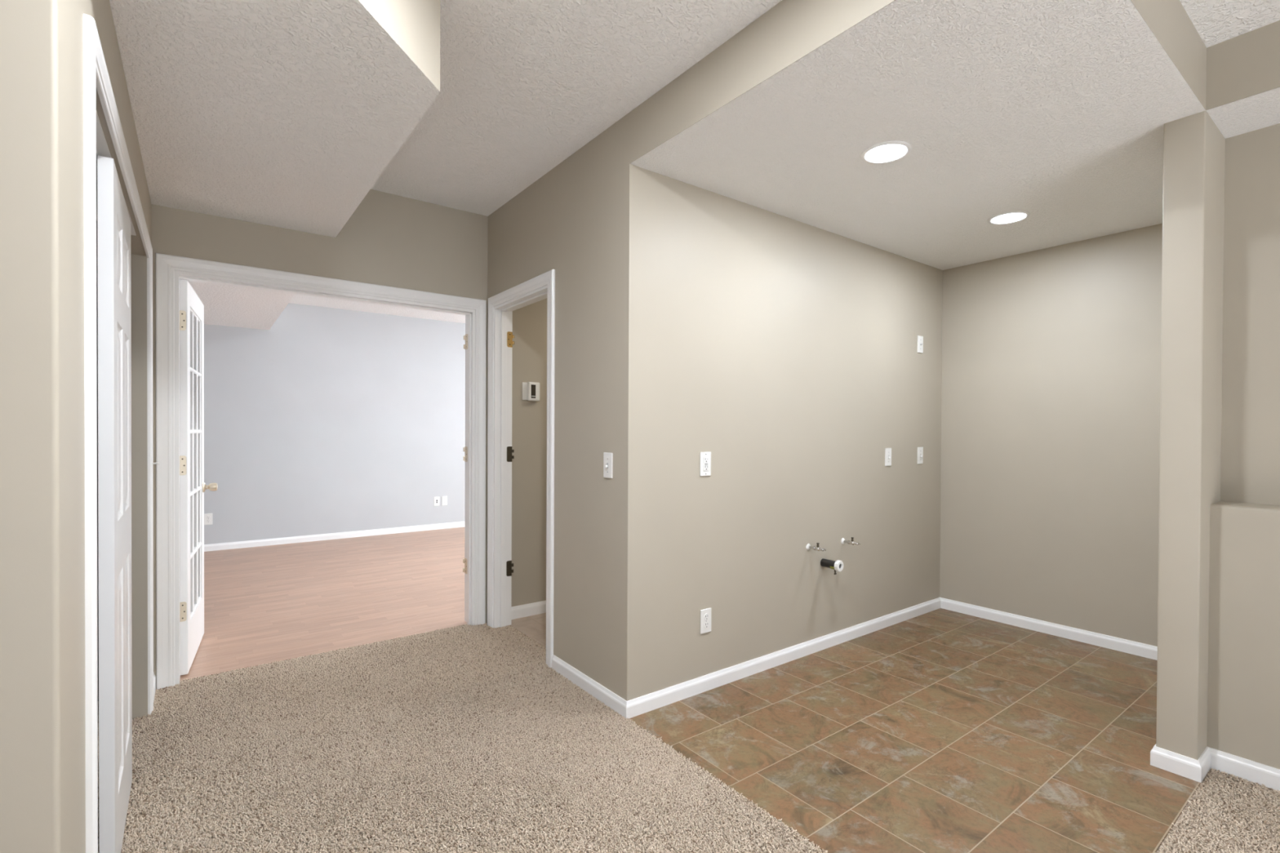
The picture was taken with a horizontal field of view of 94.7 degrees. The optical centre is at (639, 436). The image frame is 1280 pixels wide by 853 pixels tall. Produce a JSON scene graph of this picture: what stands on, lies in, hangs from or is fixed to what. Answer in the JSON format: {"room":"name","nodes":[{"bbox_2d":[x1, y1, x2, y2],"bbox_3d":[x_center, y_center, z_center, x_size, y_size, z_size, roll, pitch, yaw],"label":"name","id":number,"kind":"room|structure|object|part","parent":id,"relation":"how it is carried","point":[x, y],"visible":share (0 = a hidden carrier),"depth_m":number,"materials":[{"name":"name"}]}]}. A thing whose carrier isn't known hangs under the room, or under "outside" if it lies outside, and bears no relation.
{"room":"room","nodes":[
{"label":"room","id":0,"kind":"room"},
{"bbox_2d":[0,0,151,852],"bbox_3d":[-1.694,-0.091,1.867,0.115,2.674,2.390,0,1,-37],"label":"wall","id":1,"kind":"structure","parent":0,"point":[42,715],"depth_m":0.94,"materials":[{"name":"beige paint"}]},
{"bbox_2d":[97,155,132,852],"bbox_3d":[-1.627,0.240,1.836,0.032,1.982,0.625,0,1,-38],"label":"door","id":2,"kind":"structure","parent":1,"relation":"in","point":[113,222],"depth_m":1.60,"materials":[{"name":"white paint"}]},
{"bbox_2d":[83,13,159,852],"bbox_3d":[-1.654,0.205,1.904,0.084,2.082,1.858,0,1,-37],"label":"door frame","id":3,"kind":"structure","parent":1,"relation":"attached to","point":[95,74],"depth_m":1.17,"materials":[{"name":"white paint"}]},
{"bbox_2d":[153,672,155,700],"bbox_3d":[-2.288,1.192,2.768,0.013,0.088,0.259,0,1,-37],"label":"baseboard","id":4,"kind":"structure","parent":1,"relation":"attached to","point":[154,676],"depth_m":2.81,"materials":[{"name":"white paint"}]},
{"bbox_2d":[187,280,294,329],"bbox_3d":[-3.684,-1.299,4.351,1.922,0.318,3.764,0,1,-37],"label":"ceiling","id":5,"kind":"structure","parent":0,"point":[224,304],"depth_m":5.17,"materials":[{"name":"white paint"}]},
{"bbox_2d":[109,0,439,237],"bbox_3d":[-1.321,-1.268,2.132,0.801,0.318,2.390,0,1,-37],"label":"ceiling","id":6,"kind":"structure","parent":0,"point":[281,113],"depth_m":1.93,"materials":[{"name":"white paint"}]},
{"bbox_2d":[96,189,546,701],"bbox_3d":[-1.066,-0.104,3.892,4.840,2.674,0.130,0,1,-37],"label":"wall","id":7,"kind":"structure","parent":0,"point":[389,239],"depth_m":3.59,"materials":[{"name":"beige paint"}]},
{"bbox_2d":[179,279,217,675],"bbox_3d":[-2.511,0.209,3.311,0.181,2.018,0.727,0,1,-31],"label":"door","id":8,"kind":"structure","parent":7,"relation":"in","point":[193,486],"depth_m":3.16,"materials":[{"name":"white paint"}]},
{"bbox_3d":[-2.420,-0.192,3.161,0.004,0.321,0.160,0,1,-31],"label":"pane","id":9,"kind":"part","parent":8,"relation":"part of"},
{"bbox_3d":[-2.422,0.144,3.164,0.004,0.321,0.160,0,1,-31],"label":"pane","id":10,"kind":"part","parent":8,"relation":"part of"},
{"bbox_3d":[-2.424,0.481,3.167,0.004,0.321,0.160,0,1,-31],"label":"pane","id":11,"kind":"part","parent":8,"relation":"part of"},
{"bbox_3d":[-2.425,0.817,3.169,0.004,0.321,0.160,0,1,-31],"label":"pane","id":12,"kind":"part","parent":8,"relation":"part of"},
{"bbox_3d":[-2.509,-0.531,3.309,0.004,0.321,0.160,0,1,-31],"label":"pane","id":13,"kind":"part","parent":8,"relation":"part of","materials":[{"name":"clear glass"}]},
{"bbox_3d":[-2.511,-0.194,3.312,0.004,0.321,0.160,0,1,-31],"label":"pane","id":14,"kind":"part","parent":8,"relation":"part of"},
{"bbox_3d":[-2.513,0.142,3.314,0.004,0.321,0.160,0,1,-31],"label":"pane","id":15,"kind":"part","parent":8,"relation":"part of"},
{"bbox_3d":[-2.514,0.479,3.317,0.004,0.321,0.160,0,1,-31],"label":"pane","id":16,"kind":"part","parent":8,"relation":"part of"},
{"bbox_3d":[-2.516,0.816,3.320,0.004,0.321,0.160,0,1,-31],"label":"pane","id":17,"kind":"part","parent":8,"relation":"part of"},
{"bbox_3d":[-2.600,-0.532,3.459,0.004,0.321,0.160,0,1,-31],"label":"pane","id":18,"kind":"part","parent":8,"relation":"part of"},
{"bbox_3d":[-2.602,-0.196,3.462,0.004,0.321,0.160,0,1,-31],"label":"pane","id":19,"kind":"part","parent":8,"relation":"part of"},
{"bbox_3d":[-2.666,0.310,3.569,0.181,0.062,0.062,0,1,-31],"label":"knob","id":20,"kind":"part","parent":8,"relation":"part of","materials":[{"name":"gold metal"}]},
{"bbox_2d":[155,253,555,689],"bbox_3d":[-1.394,0.173,3.102,1.814,2.130,1.049,0,1,-37],"label":"door frame","id":21,"kind":"structure","parent":7,"relation":"attached to","point":[170,268],"depth_m":3.40,"materials":[{"name":"white paint"}]},
{"bbox_2d":[511,600,546,619],"bbox_3d":[-0.033,1.191,4.592,2.150,0.082,0.013,0,1,-37],"label":"baseboard","id":22,"kind":"structure","parent":7,"relation":"attached to","point":[540,607],"depth_m":4.04,"materials":[{"name":"white paint"}]},
{"bbox_2d":[522,382,539,401],"bbox_3d":[-0.742,-0.305,4.028,0.120,0.129,0.036,0,1,-37],"label":"thermostat","id":23,"kind":"object","parent":7,"relation":"attached to","point":[531,390],"visible":1,"depth_m":4.01,"materials":[{"name":"white plastic"}]},
{"bbox_3d":[-0.754,-0.306,4.037,0.111,0.121,0.008,0,1,-37],"label":"plate","id":24,"kind":"part","parent":23,"relation":"part of","materials":[{"name":"white plastic"}]},
{"bbox_2d":[204,302,465,544],"bbox_3d":[-2.856,-0.142,7.399,6.900,2.674,0.100,0,1,-37],"label":"wall","id":25,"kind":"structure","parent":0,"point":[320,420],"depth_m":6.80,"materials":[{"name":"grey paint"}]},
{"bbox_2d":[204,513,212,524],"bbox_3d":[-4.481,0.862,6.125,0.071,0.117,0.009,0,1,-37],"label":"wall outlet","id":26,"kind":"object","parent":25,"relation":"attached to","point":[207,517],"visible":0.97,"depth_m":6.12,"materials":[{"name":"white plastic"}]},
{"bbox_2d":[204,521,464,551],"bbox_3d":[-2.788,1.158,7.394,6.800,0.074,0.013,0,1,-37],"label":"baseboard","id":27,"kind":"structure","parent":25,"relation":"attached to","point":[240,544],"depth_m":6.78,"materials":[{"name":"white paint"}]},
{"bbox_2d":[434,496,439,506],"bbox_3d":[-2.596,0.833,7.537,0.071,0.117,0.010,0,1,-37],"label":"wall plate","id":28,"kind":"object","parent":25,"relation":"attached to","point":[436,499],"visible":1,"depth_m":7.53,"materials":[{"name":"white plastic"}]},
{"bbox_2d":[441,496,447,505],"bbox_3d":[-2.516,0.832,7.597,0.071,0.117,0.009,0,1,-37],"label":"wall outlet","id":29,"kind":"object","parent":25,"relation":"attached to","point":[444,499],"visible":1,"depth_m":7.59,"materials":[{"name":"white plastic"}]},
{"bbox_2d":[288,293,465,323],"bbox_3d":[-1.681,-1.461,5.911,7.000,0.001,3.865,0,1,-37],"label":"ceiling","id":30,"kind":"structure","parent":0,"point":[296,299],"depth_m":6.81,"materials":[{"name":"white paint"}]},
{"bbox_2d":[97,527,1279,852],"bbox_3d":[-0.230,1.273,2.395,8.900,0.052,11.285,0,1,-37],"label":"floor","id":31,"kind":"structure","parent":0,"point":[939,731],"depth_m":2.63,"materials":[{"name":"stone"}]},
{"bbox_2d":[97,622,1279,852],"bbox_3d":[-0.131,1.250,1.944,4.046,0.012,4.272,0,1,-37],"label":"carpet","id":32,"kind":"structure","parent":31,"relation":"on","point":[353,660],"depth_m":2.18,"materials":[{"name":"beige carpet"}]},
{"bbox_2d":[486,0,894,701],"bbox_3d":[0.004,-0.088,2.626,0.114,2.674,3.210,0,1,-37],"label":"wall","id":33,"kind":"structure","parent":0,"point":[573,221],"depth_m":2.79,"materials":[{"name":"beige paint"}]},
{"bbox_2d":[551,654,626,719],"bbox_3d":[-0.260,1.208,2.874,0.013,0.074,0.682,0,1,-37],"label":"baseboard","id":34,"kind":"structure","parent":33,"relation":"attached to","point":[600,692],"depth_m":2.83,"materials":[{"name":"white paint"}]},
{"bbox_2d":[603,452,613,478],"bbox_3d":[-0.152,0.135,2.724,0.018,0.117,0.071,0,1,-37],"label":"light switch","id":35,"kind":"object","parent":33,"relation":"attached to","point":[607,457],"visible":1,"depth_m":2.72,"materials":[{"name":"white plastic"}]},
{"bbox_2d":[626,164,942,701],"bbox_3d":[1.079,-0.027,3.523,2.909,2.547,0.114,0,1,-37],"label":"wall","id":36,"kind":"structure","parent":0,"point":[782,349],"depth_m":3.15,"materials":[{"name":"beige paint"}]},
{"bbox_2d":[699,452,711,475],"bbox_3d":[0.321,0.136,2.879,0.071,0.117,0.011,0,1,-37],"label":"outlet","id":37,"kind":"object","parent":36,"relation":"attached to","point":[704,457],"visible":1,"depth_m":2.87,"materials":[{"name":"white plastic"}]},
{"bbox_2d":[703,457,708,471],"bbox_3d":[0.322,0.136,2.878,0.034,0.067,0.004,0,1,-37],"label":"socket","id":38,"kind":"object","parent":37,"relation":"attached to","point":[705,459],"depth_m":2.87,"materials":[{"name":"grey plastic"}]},
{"bbox_2d":[700,608,711,634],"bbox_3d":[0.324,0.906,2.892,0.071,0.117,0.009,0,1,-37],"label":"wall outlet","id":39,"kind":"object","parent":36,"relation":"attached to","point":[705,615],"visible":1,"depth_m":2.88,"materials":[{"name":"white plastic"}]},
{"bbox_2d":[703,621,709,628],"bbox_3d":[0.326,0.925,2.890,0.034,0.034,0.003,0,1,-37],"label":"socket","id":40,"kind":"object","parent":39,"relation":"attached to","point":[706,624],"depth_m":2.89,"materials":[{"name":"grey plastic"}]},
{"bbox_2d":[703,613,709,620],"bbox_3d":[0.326,0.886,2.889,0.034,0.034,0.003,0,1,-37],"label":"socket","id":41,"kind":"object","parent":39,"relation":"attached to","point":[706,616],"depth_m":2.89,"materials":[{"name":"grey plastic"}]},
{"bbox_2d":[626,597,940,719],"bbox_3d":[1.060,1.210,3.444,2.808,0.074,0.013,0,1,-37],"label":"baseboard","id":42,"kind":"structure","parent":36,"relation":"attached to","point":[650,702],"depth_m":3.14,"materials":[{"name":"white paint"}]},
{"bbox_2d":[806,542,826,551],"bbox_3d":[0.996,0.626,3.325,0.038,0.052,0.116,0,1,-37],"label":"shutoff valve","id":43,"kind":"object","parent":36,"relation":"attached to","point":[817,548],"visible":1,"depth_m":3.32,"materials":[{"name":"silver metal"}]},
{"bbox_2d":[820,558,843,574],"bbox_3d":[1.106,0.750,3.407,0.065,0.085,0.120,0,1,-37],"label":"drain pipe","id":44,"kind":"object","parent":36,"relation":"attached to","point":[837,566],"visible":1,"depth_m":3.38,"materials":[{"name":"black plastic"}]},
{"bbox_2d":[840,537,860,545],"bbox_3d":[1.262,0.629,3.524,0.038,0.052,0.116,0,1,-37],"label":"shutoff valve","id":45,"kind":"object","parent":36,"relation":"attached to","point":[843,541],"visible":1,"depth_m":3.52,"materials":[{"name":"silver metal"}]},
{"bbox_2d":[884,448,891,466],"bbox_3d":[1.626,0.136,3.853,0.071,0.117,0.018,0,1,-37],"label":"light switch","id":46,"kind":"object","parent":36,"relation":"attached to","point":[887,451],"visible":1,"depth_m":3.85,"materials":[{"name":"white plastic"}]},
{"bbox_2d":[917,335,923,353],"bbox_3d":[1.943,-0.636,4.082,0.071,0.117,0.016,0,1,-37],"label":"wall plate","id":47,"kind":"object","parent":36,"relation":"attached to","point":[920,339],"visible":1,"depth_m":4.08,"materials":[{"name":"white plastic"}]},
{"bbox_2d":[917,447,923,463],"bbox_3d":[1.950,0.134,4.095,0.071,0.117,0.018,0,1,-37],"label":"light switch","id":48,"kind":"object","parent":36,"relation":"attached to","point":[920,450],"visible":1,"depth_m":4.09,"materials":[{"name":"white plastic"}]},
{"bbox_2d":[370,0,1279,216],"bbox_3d":[0.041,-1.404,0.089,6.775,0.001,7.520,0,1,-37],"label":"ceiling","id":49,"kind":"structure","parent":0,"point":[525,85],"depth_m":2.30,"materials":[{"name":"white paint"}]},
{"bbox_2d":[629,0,1205,270],"bbox_3d":[1.569,-1.193,2.855,2.895,0.001,1.721,0,1,-37],"label":"ceiling","id":50,"kind":"structure","parent":0,"point":[1056,112],"depth_m":2.31,"materials":[{"name":"white paint"}]},
{"bbox_2d":[861,140,911,164],"bbox_3d":[1.032,-1.189,2.477,0.196,0.008,0.196,0,1,-37],"label":"recessed light","id":51,"kind":"object","parent":50,"relation":"in","point":[885,152],"visible":1,"depth_m":2.47,"materials":[{"name":"white paint"}]},
{"bbox_2d":[865,144,906,162],"bbox_3d":[1.032,-1.189,2.477,0.162,0.003,0.162,0,1,-37],"label":"diffuser","id":52,"kind":"object","parent":51,"relation":"attached to","point":[875,153],"depth_m":2.47,"materials":[{"name":"white plastic"}]},
{"bbox_2d":[987,210,1030,224],"bbox_3d":[2.009,-1.190,3.217,0.196,0.008,0.196,0,1,-37],"label":"recessed light","id":53,"kind":"object","parent":50,"relation":"in","point":[1013,216],"visible":1,"depth_m":3.21,"materials":[{"name":"white paint"}]},
{"bbox_2d":[991,213,1026,223],"bbox_3d":[2.009,-1.190,3.217,0.162,0.003,0.162,0,1,-37],"label":"diffuser","id":54,"kind":"object","parent":53,"relation":"attached to","point":[1002,218],"depth_m":3.22,"materials":[{"name":"white plastic"}]},
{"bbox_2d":[939,223,1162,646],"bbox_3d":[2.683,-0.021,3.712,0.114,2.547,1.735,0,1,-37],"label":"wall","id":55,"kind":"structure","parent":0,"point":[1051,391],"depth_m":3.70,"materials":[{"name":"beige paint"}]},
{"bbox_2d":[940,597,1157,660],"bbox_3d":[2.625,1.216,3.686,0.013,0.074,1.503,0,1,-37],"label":"baseboard","id":56,"kind":"structure","parent":55,"relation":"attached to","point":[1146,651],"depth_m":3.70,"materials":[{"name":"white paint"}]},
{"bbox_2d":[1130,0,1206,109],"bbox_3d":[1.462,-1.298,1.761,1.413,0.225,0.100,0,1,-37],"label":"wall header","id":57,"kind":"structure","parent":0,"point":[1168,20],"depth_m":1.92,"materials":[{"name":"beige paint"}]},
{"bbox_2d":[1155,111,1225,759],"bbox_3d":[2.569,0.038,2.617,1.382,2.447,0.118,0,1,-37],"label":"wall column","id":58,"kind":"structure","parent":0,"point":[1194,147],"depth_m":2.20,"materials":[{"name":"beige paint"}]},
{"bbox_2d":[1150,746,1201,782],"bbox_3d":[2.005,1.225,2.208,0.013,0.074,0.144,0,1,-37],"label":"baseboard","id":59,"kind":"structure","parent":58,"relation":"attached to","point":[1185,766],"depth_m":2.20,"materials":[{"name":"white paint"}]},
{"bbox_2d":[1197,746,1210,782],"bbox_3d":[2.107,1.226,2.203,0.170,0.074,0.013,0,1,-37],"label":"baseboard","id":60,"kind":"structure","parent":58,"relation":"attached to","point":[1204,760],"depth_m":2.20,"materials":[{"name":"white paint"}]},
{"bbox_2d":[1205,20,1279,110],"bbox_3d":[3.295,-1.279,0.576,0.100,0.225,4.195,0,1,-37],"label":"beam","id":61,"kind":"structure","parent":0,"point":[1246,64],"depth_m":2.07,"materials":[{"name":"beige paint"}]},
{"bbox_2d":[1205,87,1279,138],"bbox_3d":[3.441,-1.165,0.624,0.392,0.001,4.095,0,1,-37],"label":"ceiling","id":62,"kind":"structure","parent":0,"point":[1261,110],"depth_m":2.17,"materials":[{"name":"white paint"}]},
{"bbox_2d":[1207,501,1279,769],"bbox_3d":[3.474,0.781,0.672,0.185,1.002,4.095,0,1,-37],"label":"wall ledge","id":63,"kind":"object","parent":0,"point":[1243,695],"visible":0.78,"depth_m":2.18,"materials":[{"name":"beige paint"}]},
{"bbox_2d":[1208,746,1279,791],"bbox_3d":[3.393,1.245,0.617,0.013,0.074,4.095,0,1,-37],"label":"baseboard","id":64,"kind":"structure","parent":63,"relation":"attached to","point":[1246,769],"depth_m":2.17,"materials":[{"name":"white paint"}]},
{"bbox_2d":[1220,123,1279,505],"bbox_3d":[3.600,0.058,0.757,0.120,2.447,4.095,0,1,-37],"label":"wall","id":65,"kind":"structure","parent":0,"point":[1250,473],"depth_m":2.29,"materials":[{"name":"beige paint"}]}
]}

